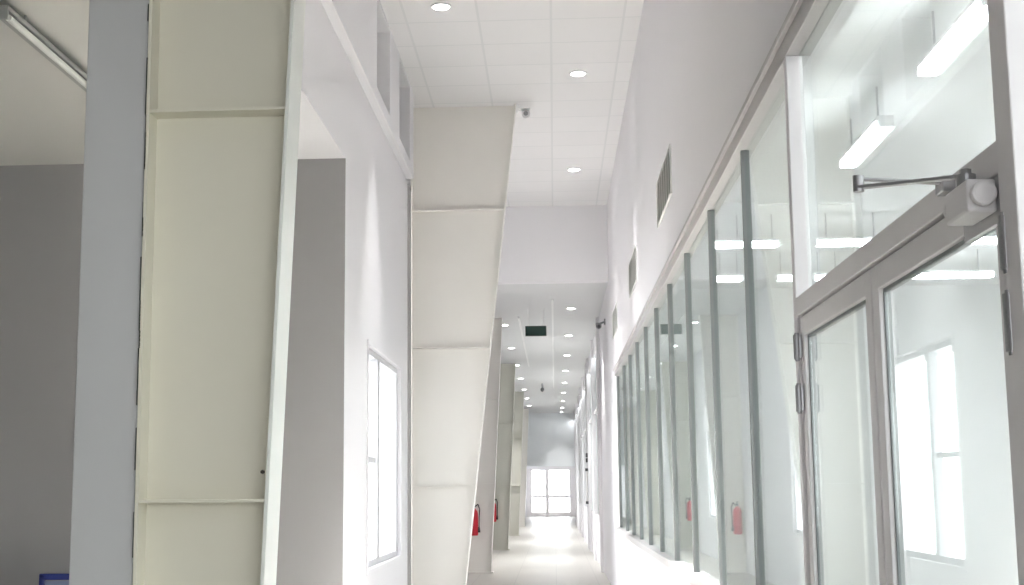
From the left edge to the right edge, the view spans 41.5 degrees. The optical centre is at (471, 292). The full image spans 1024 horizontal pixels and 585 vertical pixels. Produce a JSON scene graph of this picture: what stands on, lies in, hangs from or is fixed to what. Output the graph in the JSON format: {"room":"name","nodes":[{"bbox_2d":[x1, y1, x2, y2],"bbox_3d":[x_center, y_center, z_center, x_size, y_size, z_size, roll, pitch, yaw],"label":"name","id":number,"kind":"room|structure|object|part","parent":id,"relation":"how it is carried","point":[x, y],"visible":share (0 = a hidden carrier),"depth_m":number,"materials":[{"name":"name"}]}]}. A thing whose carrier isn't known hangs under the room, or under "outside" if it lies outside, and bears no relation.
{"room":"office building corridor","nodes":[
{"label":"office building corridor","id":0,"kind":"room"},
{"bbox_2d":[0,0,89,165],"bbox_3d":[-3.728,-1.860,3.014,4.260,0.100,12.970,-1,-8,3],"label":"ceiling","id":1,"kind":"structure","parent":0,"point":[43,111],"depth_m":7.65,"materials":[{"name":"grey paint"}]},
{"bbox_2d":[0,5,86,91],"bbox_3d":[-2.084,-1.155,7.128,0.108,0.136,2.024,-1,-8,3],"label":"tube light","id":2,"kind":"object","parent":1,"relation":"attached to","point":[12,19],"visible":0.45,"depth_m":6.57,"materials":[{"name":"silver metal"}]},
{"bbox_2d":[69,0,148,584],"bbox_3d":[-1.238,0.238,4.708,0.218,3.600,0.200,-1,-8,3],"label":"wall pier","id":3,"kind":"object","parent":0,"point":[103,487],"visible":0.75,"depth_m":4.64,"materials":[{"name":"grey paint"}]},
{"bbox_2d":[0,158,345,584],"bbox_3d":[-3.147,0.857,9.226,4.600,3.700,0.150,-1,-8,3],"label":"wall","id":4,"kind":"structure","parent":0,"point":[41,205],"depth_m":9.13,"materials":[{"name":"grey paint"}]},
{"bbox_2d":[298,0,409,584],"bbox_3d":[-1.296,-0.135,4.715,0.340,4.340,17.120,-1,-8,3],"label":"wall","id":5,"kind":"structure","parent":0,"point":[338,119],"depth_m":9.94,"materials":[{"name":"white paint"}]},
{"bbox_2d":[132,4,148,581],"bbox_3d":[-1.133,0.238,4.616,0.009,3.571,0.050,-1,-8,3],"label":"trim","id":6,"kind":"structure","parent":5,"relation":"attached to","point":[148,4],"depth_m":4.62,"materials":[{"name":"grey metal"}]},
{"bbox_2d":[366,339,401,574],"bbox_3d":[-0.758,1.377,11.185,0.102,1.750,2.230,-1,-8,3],"label":"window","id":7,"kind":"structure","parent":5,"relation":"in","point":[373,557],"depth_m":10.92,"materials":[{"name":"white metal"}]},
{"bbox_2d":[408,185,410,584],"bbox_3d":[-0.618,1.088,13.096,0.025,4.320,0.270,-1,-8,3],"label":"trim","id":8,"kind":"structure","parent":5,"relation":"attached to","point":[409,189],"depth_m":13.11,"materials":[{"name":"grey paint"}]},
{"bbox_2d":[320,0,412,188],"bbox_3d":[-1.171,-2.327,7.647,0.510,0.880,22.300,-1,-8,3],"label":"wall","id":9,"kind":"structure","parent":0,"point":[362,28],"depth_m":11.06,"materials":[{"name":"white paint"}]},
{"bbox_2d":[380,0,643,206],"bbox_3d":[0.023,-2.820,7.721,2.720,0.100,22.450,-1,-8,3],"label":"ceiling","id":10,"kind":"structure","parent":0,"point":[471,53],"depth_m":12.62,"materials":[{"name":"tile"}]},
{"bbox_2d":[430,2,450,10],"bbox_3d":[-0.250,-2.302,10.877,0.169,0.013,0.169,-1,-8,3],"label":"recessed light","id":11,"kind":"object","parent":10,"relation":"in","point":[440,6],"visible":1,"depth_m":10.85,"materials":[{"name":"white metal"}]},
{"bbox_2d":[433,4,448,9],"bbox_3d":[-0.250,-2.301,10.877,0.129,0.010,0.129,-1,-8,3],"label":"diffuser","id":12,"kind":"object","parent":11,"relation":"attached to","point":[435,6],"depth_m":10.86,"materials":[{"name":"white plastic"}]},
{"bbox_2d":[567,167,580,170],"bbox_3d":[1.244,-1.501,16.469,0.169,0.013,0.169,-1,-8,3],"label":"recessed light","id":13,"kind":"object","parent":10,"relation":"in","point":[572,168],"visible":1,"depth_m":16.44,"materials":[{"name":"white plastic"}]},
{"bbox_2d":[569,70,586,76],"bbox_3d":[0.994,-2.053,12.657,0.169,0.013,0.169,-1,-8,3],"label":"recessed light","id":14,"kind":"object","parent":10,"relation":"in","point":[576,73],"visible":1,"depth_m":12.63,"materials":[{"name":"white plastic"}]},
{"bbox_2d":[571,72,584,75],"bbox_3d":[0.994,-2.051,12.657,0.129,0.010,0.129,-1,-8,3],"label":"diffuser","id":15,"kind":"object","parent":14,"relation":"attached to","point":[572,73],"depth_m":12.64,"materials":[{"name":"white plastic"}]},
{"bbox_2d":[467,517,610,584],"bbox_3d":[2.127,5.780,30.160,12.500,0.100,69.500,-1,-8,3],"label":"floor","id":16,"kind":"structure","parent":0,"point":[549,550],"depth_m":25.81,"materials":[{"name":"tile"}]},
{"bbox_2d":[39,573,68,584],"bbox_3d":[-2.580,2.183,8.393,0.428,0.831,0.434,-1,-8,3],"label":"plastic chair","id":17,"kind":"object","parent":16,"relation":"on","point":[52,576],"visible":0.51,"depth_m":8.63,"materials":[{"name":"blue plastic"}]},
{"bbox_3d":[-2.570,1.984,8.612,0.320,0.285,0.014,-1,-8,3],"label":"backrest","id":18,"kind":"part","parent":17,"relation":"part of","materials":[{"name":"blue plastic"}]},
{"bbox_2d":[132,0,305,584],"bbox_3d":[-0.840,-0.537,4.786,0.614,5.150,0.260,-1,-8,3],"label":"steel column","id":19,"kind":"structure","parent":16,"relation":"on","point":[224,77],"depth_m":4.70,"materials":[{"name":"beige metal"}]},
{"bbox_2d":[411,103,515,584],"bbox_3d":[-0.073,0.682,13.369,1.082,5.194,0.240,-1,-8,3],"label":"steel column","id":20,"kind":"structure","parent":16,"relation":"on","point":[462,155],"depth_m":13.44,"materials":[{"name":"white paint"}]},
{"bbox_2d":[516,105,530,119],"bbox_3d":[0.514,-1.818,13.567,0.145,0.160,0.206,-1,-8,3],"label":"security camera","id":21,"kind":"object","parent":20,"relation":"attached to","point":[526,113],"visible":1,"depth_m":13.49,"materials":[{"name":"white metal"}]},
{"bbox_2d":[468,318,502,572],"bbox_3d":[0.207,2.483,22.101,0.624,4.136,0.240,-1,-8,3],"label":"steel column","id":22,"kind":"structure","parent":16,"relation":"on","point":[481,550],"depth_m":22.03,"materials":[{"name":"white paint"}]},
{"bbox_2d":[472,504,479,535],"bbox_3d":[0.034,3.661,21.786,0.142,0.516,0.184,5,-10,-33],"label":"fire extinguisher","id":23,"kind":"object","parent":22,"relation":"attached to","point":[476,528],"visible":0.58,"depth_m":21.73,"materials":[{"name":"red metal"}]},
{"bbox_2d":[493,364,515,549],"bbox_3d":[0.695,3.656,30.202,0.604,4.136,0.240,-1,-8,3],"label":"steel column","id":24,"kind":"structure","parent":16,"relation":"on","point":[507,371],"depth_m":30.19,"materials":[{"name":"beige paint"}]},
{"bbox_2d":[494,499,497,521],"bbox_3d":[0.475,4.811,29.863,0.142,0.516,0.184,5,-10,-33],"label":"fire extinguisher","id":25,"kind":"object","parent":24,"relation":"attached to","point":[495,514],"visible":0.34,"depth_m":29.81,"materials":[{"name":"red metal"}]},
{"bbox_2d":[509,392,523,535],"bbox_3d":[1.238,4.958,39.192,0.584,4.136,0.240,-1,-8,3],"label":"steel column","id":26,"kind":"structure","parent":16,"relation":"on","point":[518,396],"depth_m":39.17,"materials":[{"name":"beige paint"}]},
{"bbox_2d":[519,409,528,526],"bbox_3d":[1.744,6.174,47.589,0.564,4.136,0.240,-1,-8,3],"label":"steel column","id":27,"kind":"structure","parent":16,"relation":"on","point":[525,411],"depth_m":47.57,"materials":[{"name":"white paint"}]},
{"bbox_2d":[525,466,574,516],"bbox_3d":[3.979,9.312,64.308,3.450,2.700,0.200,-1,-8,3],"label":"wall","id":28,"kind":"structure","parent":0,"point":[528,467],"depth_m":64.34,"materials":[{"name":"white paint"}]},
{"bbox_2d":[527,469,546,516],"bbox_3d":[3.096,9.536,64.309,0.960,2.270,0.060,-1,-8,3],"label":"door","id":29,"kind":"structure","parent":28,"relation":"in","point":[530,496],"depth_m":64.25,"materials":[{"name":"metal"}]},
{"bbox_2d":[547,468,575,516],"bbox_3d":[4.253,9.518,64.241,1.360,2.270,0.060,-1,-8,3],"label":"door","id":30,"kind":"structure","parent":28,"relation":"in","point":[572,513],"depth_m":64.19,"materials":[{"name":"metal"}]},
{"bbox_2d":[494,283,607,412],"bbox_3d":[1.706,2.178,34.833,2.720,0.100,32.750,-1,-8,3],"label":"ceiling","id":31,"kind":"structure","parent":0,"point":[527,302],"depth_m":25.28,"materials":[{"name":"white paint"}]},
{"bbox_2d":[518,317,529,366],"bbox_3d":[1.036,1.048,26.610,0.030,0.020,9.000,-1,-8,3],"label":"trim","id":32,"kind":"structure","parent":31,"relation":"attached to","point":[518,317],"depth_m":25.41,"materials":[{"name":"white metal"}]},
{"bbox_2d":[525,308,546,335],"bbox_3d":[0.998,0.465,21.128,0.330,0.440,0.044,-1,-8,3],"label":"hanging sign","id":33,"kind":"object","parent":31,"relation":"hanging from","point":[529,330],"visible":1,"depth_m":21.09,"materials":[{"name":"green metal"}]},
{"bbox_2d":[551,299,553,387],"bbox_3d":[1.747,1.397,29.047,0.030,0.020,18.000,-1,-8,3],"label":"trim","id":34,"kind":"structure","parent":31,"relation":"attached to","point":[551,299],"depth_m":25.11,"materials":[{"name":"white metal"}]},
{"bbox_2d":[527,413,574,465],"bbox_3d":[2.700,5.531,50.736,2.720,1.980,0.150,-1,-8,3],"label":"wall","id":35,"kind":"structure","parent":0,"point":[550,435],"depth_m":50.64,"materials":[{"name":"white paint"}]},
{"bbox_2d":[498,205,607,284],"bbox_3d":[0.704,-0.651,18.652,2.720,1.060,0.150,-1,-8,3],"label":"wall","id":36,"kind":"structure","parent":0,"point":[541,244],"depth_m":18.55,"materials":[{"name":"white paint"}]},
{"bbox_2d":[581,0,858,584],"bbox_3d":[2.262,2.112,23.344,0.150,5.200,55.000,-1,-8,3],"label":"wall","id":37,"kind":"structure","parent":0,"point":[696,64],"depth_m":9.12,"materials":[{"name":"white paint"}]},
{"bbox_2d":[574,410,576,525],"bbox_3d":[3.789,6.284,48.460,0.200,4.140,0.260,-1,-8,3],"label":"trim","id":38,"kind":"structure","parent":37,"relation":"attached to","point":[574,410],"depth_m":48.33,"materials":[{"name":"white paint"}]},
{"bbox_2d":[575,403,578,528],"bbox_3d":[3.571,5.769,44.903,0.200,4.140,0.260,-1,-8,3],"label":"trim","id":39,"kind":"structure","parent":37,"relation":"attached to","point":[575,403],"depth_m":44.79,"materials":[{"name":"white paint"}]},
{"bbox_2d":[577,396,580,532],"bbox_3d":[3.352,5.254,41.347,0.200,4.140,0.260,-1,-8,3],"label":"trim","id":40,"kind":"structure","parent":37,"relation":"attached to","point":[578,420],"depth_m":41.23,"materials":[{"name":"white paint"}]},
{"bbox_2d":[579,388,583,536],"bbox_3d":[3.134,4.739,37.791,0.200,4.140,0.260,-1,-8,3],"label":"trim","id":41,"kind":"structure","parent":37,"relation":"attached to","point":[580,400],"depth_m":37.69,"materials":[{"name":"white paint"}]},
{"bbox_2d":[581,377,586,541],"bbox_3d":[2.915,4.224,34.235,0.200,4.140,0.260,-1,-8,3],"label":"trim","id":42,"kind":"structure","parent":37,"relation":"attached to","point":[582,378],"depth_m":34.13,"materials":[{"name":"white paint"}]},
{"bbox_2d":[584,364,588,548],"bbox_3d":[2.696,3.709,30.678,0.200,4.140,0.260,-1,-8,3],"label":"trim","id":43,"kind":"structure","parent":37,"relation":"attached to","point":[585,364],"depth_m":30.61,"materials":[{"name":"white paint"}]},
{"bbox_2d":[585,392,588,503],"bbox_3d":[2.570,3.747,29.922,0.144,3.850,1.240,-1,-8,3],"label":"door","id":44,"kind":"structure","parent":37,"relation":"in","point":[586,469],"depth_m":29.44,"materials":[{"name":"white metal"}]},
{"bbox_3d":[2.536,4.224,29.450,0.092,0.670,0.044,-1,-8,3],"label":"pull handle","id":45,"kind":"part","parent":44,"relation":"part of","materials":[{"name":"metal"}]},
{"bbox_2d":[586,358,591,551],"bbox_3d":[2.605,3.495,29.197,0.200,4.140,0.260,-1,-8,3],"label":"trim","id":46,"kind":"structure","parent":37,"relation":"attached to","point":[587,361],"depth_m":29.08,"materials":[{"name":"white paint"}]},
{"bbox_2d":[588,364,592,513],"bbox_3d":[2.464,2.976,27.458,0.060,3.030,3.340,-1,-8,3],"label":"window","id":47,"kind":"structure","parent":37,"relation":"in","point":[589,371],"depth_m":28.64,"materials":[{"name":"metal"}]},
{"bbox_3d":[2.467,2.975,27.458,0.006,2.930,3.340,-1,-8,3],"label":"glass pane","id":48,"kind":"part","parent":47,"relation":"part of","materials":[{"name":"clear glass"}]},
{"bbox_2d":[590,340,597,560],"bbox_3d":[2.386,2.980,25.640,0.200,4.140,0.260,-1,-8,3],"label":"trim","id":49,"kind":"structure","parent":37,"relation":"attached to","point":[594,461],"depth_m":25.53,"materials":[{"name":"white paint"}]},
{"bbox_2d":[593,346,598,517],"bbox_3d":[2.248,2.468,23.951,0.060,3.030,3.240,-1,-8,3],"label":"window","id":50,"kind":"structure","parent":37,"relation":"in","point":[594,353],"depth_m":24.99,"materials":[{"name":"metal"}]},
{"bbox_2d":[595,317,603,571],"bbox_3d":[2.174,2.479,22.183,0.200,4.140,0.260,-1,-8,3],"label":"trim","id":51,"kind":"structure","parent":37,"relation":"attached to","point":[597,318],"depth_m":22.06,"materials":[{"name":"white paint"}]},
{"bbox_2d":[595,319,605,328],"bbox_3d":[1.869,0.459,19.632,0.145,0.160,0.206,-1,-8,3],"label":"security camera","id":52,"kind":"object","parent":37,"relation":"attached to","point":[598,325],"visible":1,"depth_m":19.56,"materials":[{"name":"grey plastic"}]},
{"bbox_2d":[612,301,617,338],"bbox_3d":[1.747,0.346,16.520,0.017,0.320,1.150,-1,-8,3],"label":"air vent","id":53,"kind":"object","parent":37,"relation":"in","point":[615,312],"visible":1,"depth_m":16.33,"materials":[{"name":"white metal"}]},
{"bbox_2d":[628,245,636,297],"bbox_3d":[1.516,-0.188,12.765,0.017,0.320,1.150,-1,-8,3],"label":"air vent","id":54,"kind":"object","parent":37,"relation":"in","point":[632,267],"visible":1,"depth_m":12.63,"materials":[{"name":"white metal"}]},
{"bbox_2d":[656,144,671,227],"bbox_3d":[1.293,-0.704,9.128,0.017,0.320,1.150,-1,-8,3],"label":"air vent","id":55,"kind":"object","parent":37,"relation":"in","point":[664,181],"visible":1,"depth_m":9.03,"materials":[{"name":"white metal"}]},
{"bbox_2d":[613,0,842,584],"bbox_3d":[1.352,1.297,9.280,0.098,2.782,14.370,-1,-8,3],"label":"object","id":56,"kind":"structure","parent":37,"relation":"in","point":[657,371],"depth_m":7.38,"materials":[{"name":"grey metal"}]},
{"bbox_3d":[1.752,1.827,15.686,0.006,1.830,1.446,-1,-8,3],"label":"glass pane","id":57,"kind":"part","parent":56,"relation":"part of","materials":[{"name":"clear glass"}]},
{"bbox_3d":[1.670,1.634,14.357,0.006,1.830,1.196,-1,-8,3],"label":"glass pane","id":58,"kind":"part","parent":56,"relation":"part of","materials":[{"name":"clear glass"}]},
{"bbox_3d":[1.596,1.460,13.152,0.006,1.830,1.196,-1,-8,3],"label":"glass pane","id":59,"kind":"part","parent":56,"relation":"part of","materials":[{"name":"clear glass"}]},
{"bbox_3d":[1.522,1.285,11.947,0.006,1.830,1.196,-1,-8,3],"label":"glass pane","id":60,"kind":"part","parent":56,"relation":"part of","materials":[{"name":"clear glass"}]},
{"bbox_3d":[1.448,1.111,10.742,0.006,1.830,1.196,-1,-8,3],"label":"glass pane","id":61,"kind":"part","parent":56,"relation":"part of","materials":[{"name":"clear glass"}]},
{"bbox_3d":[1.374,0.936,9.537,0.006,1.830,1.196,-1,-8,3],"label":"glass pane","id":62,"kind":"part","parent":56,"relation":"part of","materials":[{"name":"clear glass"}]},
{"bbox_3d":[1.417,1.976,10.175,0.095,0.055,12.400,-1,-8,3],"label":"sill rail","id":63,"kind":"part","parent":56,"relation":"part of","materials":[{"name":"grey metal"}]},
{"bbox_3d":[1.300,0.762,8.336,0.006,1.830,1.186,-1,-8,3],"label":"glass pane","id":64,"kind":"part","parent":56,"relation":"part of","materials":[{"name":"clear glass"}]},
{"bbox_3d":[1.226,0.588,7.136,0.006,1.830,1.196,-1,-8,3],"label":"glass pane","id":65,"kind":"part","parent":56,"relation":"part of","materials":[{"name":"clear glass"}]},
{"bbox_3d":[1.343,-0.039,9.474,0.098,0.082,14.370,-1,-8,3],"label":"head rail","id":66,"kind":"part","parent":56,"relation":"part of","materials":[{"name":"grey metal"}]},
{"bbox_2d":[793,269,886,584],"bbox_3d":[0.992,0.930,3.571,0.055,1.852,0.970,-1,-8,3],"label":"door","id":67,"kind":"structure","parent":56,"relation":"attached to","point":[856,295],"depth_m":3.98,"materials":[{"name":"metal"}]},
{"bbox_2d":[796,0,1023,568],"bbox_3d":[0.979,0.442,3.089,0.085,2.700,2.008,-1,-8,3],"label":"door frame","id":68,"kind":"structure","parent":56,"relation":"attached to","point":[1004,158],"depth_m":2.21,"materials":[{"name":"metal"}]},
{"bbox_2d":[871,212,1023,584],"bbox_3d":[0.931,0.786,2.578,0.055,1.852,1.012,-1,-8,3],"label":"door","id":69,"kind":"structure","parent":68,"relation":"attached to","point":[941,241],"depth_m":3.06,"materials":[{"name":"metal"}]},
{"bbox_2d":[852,168,999,242],"bbox_3d":[0.799,-0.164,2.407,0.204,0.135,0.290,-1,-8,3],"label":"door closer","id":70,"kind":"object","parent":69,"relation":"attached to","point":[971,203],"depth_m":2.35,"materials":[{"name":"metal"}]},
{"bbox_3d":[0.788,-0.198,2.423,0.194,0.014,0.020,-7,-10,37],"label":"arm","id":71,"kind":"part","parent":70,"relation":"part of","materials":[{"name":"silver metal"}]},
{"bbox_3d":[0.894,-0.144,2.358,0.010,0.080,0.210,-1,-8,3],"label":"mounting plate","id":72,"kind":"part","parent":70,"relation":"part of","materials":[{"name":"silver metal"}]},
{"bbox_3d":[0.920,0.304,2.137,0.085,2.700,0.080,-1,-8,3],"label":"door post","id":73,"kind":"part","parent":68,"relation":"part of","materials":[{"name":"metal"}]},
{"bbox_2d":[700,0,999,288],"bbox_3d":[4.940,1.011,23.339,5.230,0.100,55.000,-1,-8,3],"label":"ceiling","id":74,"kind":"structure","parent":0,"point":[943,121],"depth_m":8.89,"materials":[{"name":"white paint"}]},
{"bbox_2d":[715,215,742,248],"bbox_3d":[2.149,-0.514,11.381,0.264,0.280,0.100,-1,-8,3],"label":"tube light","id":75,"kind":"object","parent":74,"relation":"hanging from","point":[719,243],"visible":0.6,"depth_m":11.32,"materials":[{"name":"white metal"}]},
{"bbox_2d":[715,242,741,248],"bbox_3d":[2.150,-0.396,11.364,0.240,0.040,0.100,-1,-8,3],"label":"diffuser","id":76,"kind":"object","parent":75,"relation":"attached to","point":[718,245],"depth_m":11.32,"materials":[{"name":"white plastic"}]},
{"bbox_3d":[2.232,-0.550,11.381,0.012,0.210,0.012,-1,-8,3],"label":"suspension rod","id":77,"kind":"part","parent":75,"relation":"part of","materials":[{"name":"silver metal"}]},
{"bbox_2d":[716,253,742,281],"bbox_3d":[2.514,-0.246,13.243,0.264,0.280,0.100,-1,-8,3],"label":"tube light","id":78,"kind":"object","parent":74,"relation":"hanging from","point":[736,277],"visible":0.91,"depth_m":13.19,"materials":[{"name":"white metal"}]},
{"bbox_2d":[717,277,741,281],"bbox_3d":[2.515,-0.128,13.226,0.240,0.040,0.100,-1,-8,3],"label":"diffuser","id":79,"kind":"object","parent":78,"relation":"attached to","point":[719,279],"depth_m":13.18,"materials":[{"name":"white plastic"}]},
{"bbox_2d":[751,214,778,247],"bbox_3d":[2.438,-0.519,11.364,0.264,0.280,0.100,-1,-8,3],"label":"tube light","id":80,"kind":"object","parent":74,"relation":"hanging from","point":[771,242],"visible":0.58,"depth_m":11.31,"materials":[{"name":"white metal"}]},
{"bbox_2d":[752,242,776,247],"bbox_3d":[2.439,-0.400,11.347,0.240,0.040,0.100,-1,-8,3],"label":"diffuser","id":81,"kind":"object","parent":80,"relation":"attached to","point":[754,244],"depth_m":11.30,"materials":[{"name":"white plastic"}]},
{"bbox_3d":[2.522,-0.555,11.364,0.012,0.210,0.012,-1,-8,3],"label":"suspension rod","id":82,"kind":"part","parent":80,"relation":"part of","materials":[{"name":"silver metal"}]},
{"bbox_2d":[775,252,791,280],"bbox_3d":[3.103,-0.256,13.209,0.264,0.280,0.100,-1,-8,3],"label":"tube light","id":83,"kind":"object","parent":74,"relation":"hanging from","point":[780,276],"visible":0.5,"depth_m":13.16,"materials":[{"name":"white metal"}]},
{"bbox_2d":[777,276,791,280],"bbox_3d":[3.103,-0.137,13.191,0.240,0.040,0.100,-1,-8,3],"label":"diffuser","id":84,"kind":"object","parent":83,"relation":"attached to","point":[779,278],"depth_m":13.15,"materials":[{"name":"white plastic"}]},
{"bbox_2d":[812,251,835,280],"bbox_3d":[3.462,-0.261,13.187,0.264,0.280,0.100,-1,-8,3],"label":"tube light","id":85,"kind":"object","parent":74,"relation":"hanging from","point":[816,276],"visible":0.59,"depth_m":13.14,"materials":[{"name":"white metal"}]},
{"bbox_2d":[815,275,824,280],"bbox_3d":[3.463,-0.142,13.170,0.240,0.040,0.100,-1,-8,3],"label":"diffuser","id":86,"kind":"object","parent":85,"relation":"attached to","point":[817,277],"depth_m":13.13,"materials":[{"name":"white plastic"}]},
{"bbox_2d":[814,212,873,246],"bbox_3d":[3.167,-0.530,11.321,0.584,0.280,0.100,-1,-8,3],"label":"tube light","id":87,"kind":"object","parent":74,"relation":"hanging from","point":[826,241],"visible":0.66,"depth_m":11.27,"materials":[{"name":"white metal"}]},
{"bbox_3d":[2.971,-0.562,11.338,0.012,0.210,0.012,-1,-8,3],"label":"suspension rod","id":88,"kind":"part","parent":87,"relation":"part of","materials":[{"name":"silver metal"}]},
{"bbox_2d":[816,240,868,246],"bbox_3d":[3.168,-0.411,11.304,0.560,0.040,0.100,-1,-8,3],"label":"diffuser","id":89,"kind":"object","parent":87,"relation":"attached to","point":[819,243],"depth_m":11.27,"materials":[{"name":"white plastic"}]},
{"bbox_3d":[3.362,-0.568,11.315,0.012,0.210,0.012,-1,-8,3],"label":"suspension rod","id":90,"kind":"part","parent":87,"relation":"part of","materials":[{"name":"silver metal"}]},
{"bbox_2d":[839,86,893,167],"bbox_3d":[2.346,-0.996,8.078,0.100,0.280,1.004,-1,-8,3],"label":"tube light","id":91,"kind":"object","parent":74,"relation":"hanging from","point":[880,125],"visible":1,"depth_m":7.91,"materials":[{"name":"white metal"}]},
{"bbox_3d":[2.367,-0.981,8.422,0.012,0.210,0.012,-1,-8,3],"label":"suspension rod","id":92,"kind":"part","parent":91,"relation":"part of","materials":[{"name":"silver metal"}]},
{"bbox_2d":[840,122,892,167],"bbox_3d":[2.347,-0.877,8.061,0.100,0.040,0.980,-1,-8,3],"label":"diffuser","id":93,"kind":"object","parent":91,"relation":"attached to","point":[874,132],"depth_m":7.98,"materials":[{"name":"white plastic"}]},
{"bbox_3d":[2.325,-1.079,7.744,0.012,0.210,0.012,-1,-8,3],"label":"suspension rod","id":94,"kind":"part","parent":91,"relation":"part of","materials":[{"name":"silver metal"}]},
{"bbox_2d":[917,0,987,76],"bbox_3d":[2.209,-1.271,6.173,0.100,0.280,1.004,-1,-8,3],"label":"tube light","id":95,"kind":"object","parent":74,"relation":"hanging from","point":[974,15],"visible":0.91,"depth_m":6.14,"materials":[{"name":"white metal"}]},
{"bbox_3d":[2.230,-1.257,6.516,0.012,0.210,0.012,-1,-8,3],"label":"suspension rod","id":96,"kind":"part","parent":95,"relation":"part of","materials":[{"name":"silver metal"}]},
{"bbox_2d":[913,249,994,278],"bbox_3d":[4.620,-0.279,13.119,0.864,0.280,0.100,-1,-8,3],"label":"tube light","id":97,"kind":"object","parent":74,"relation":"hanging from","point":[933,274],"visible":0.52,"depth_m":13.06,"materials":[{"name":"white metal"}]},
{"bbox_2d":[913,273,993,278],"bbox_3d":[4.621,-0.161,13.101,0.840,0.040,0.100,-1,-8,3],"label":"diffuser","id":98,"kind":"object","parent":97,"relation":"attached to","point":[924,275],"depth_m":13.06,"materials":[{"name":"white plastic"}]},
{"bbox_2d":[973,234,996,243],"bbox_3d":[4.265,-0.547,11.256,0.384,0.280,0.100,-1,-8,3],"label":"tube light","id":99,"kind":"object","parent":74,"relation":"hanging from","point":[990,238],"visible":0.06,"depth_m":11.20,"materials":[{"name":"white metal"}]},
{"bbox_2d":[973,238,996,243],"bbox_3d":[4.266,-0.429,11.239,0.360,0.040,0.100,-1,-8,3],"label":"diffuser","id":100,"kind":"object","parent":99,"relation":"attached to","point":[983,240],"depth_m":11.19,"materials":[{"name":"white plastic"}]},
{"bbox_2d":[700,284,1018,584],"bbox_3d":[3.978,1.740,15.371,4.230,3.620,0.150,-1,-8,3],"label":"wall","id":101,"kind":"structure","parent":0,"point":[959,519],"depth_m":15.28,"materials":[{"name":"white paint"}]}
]}

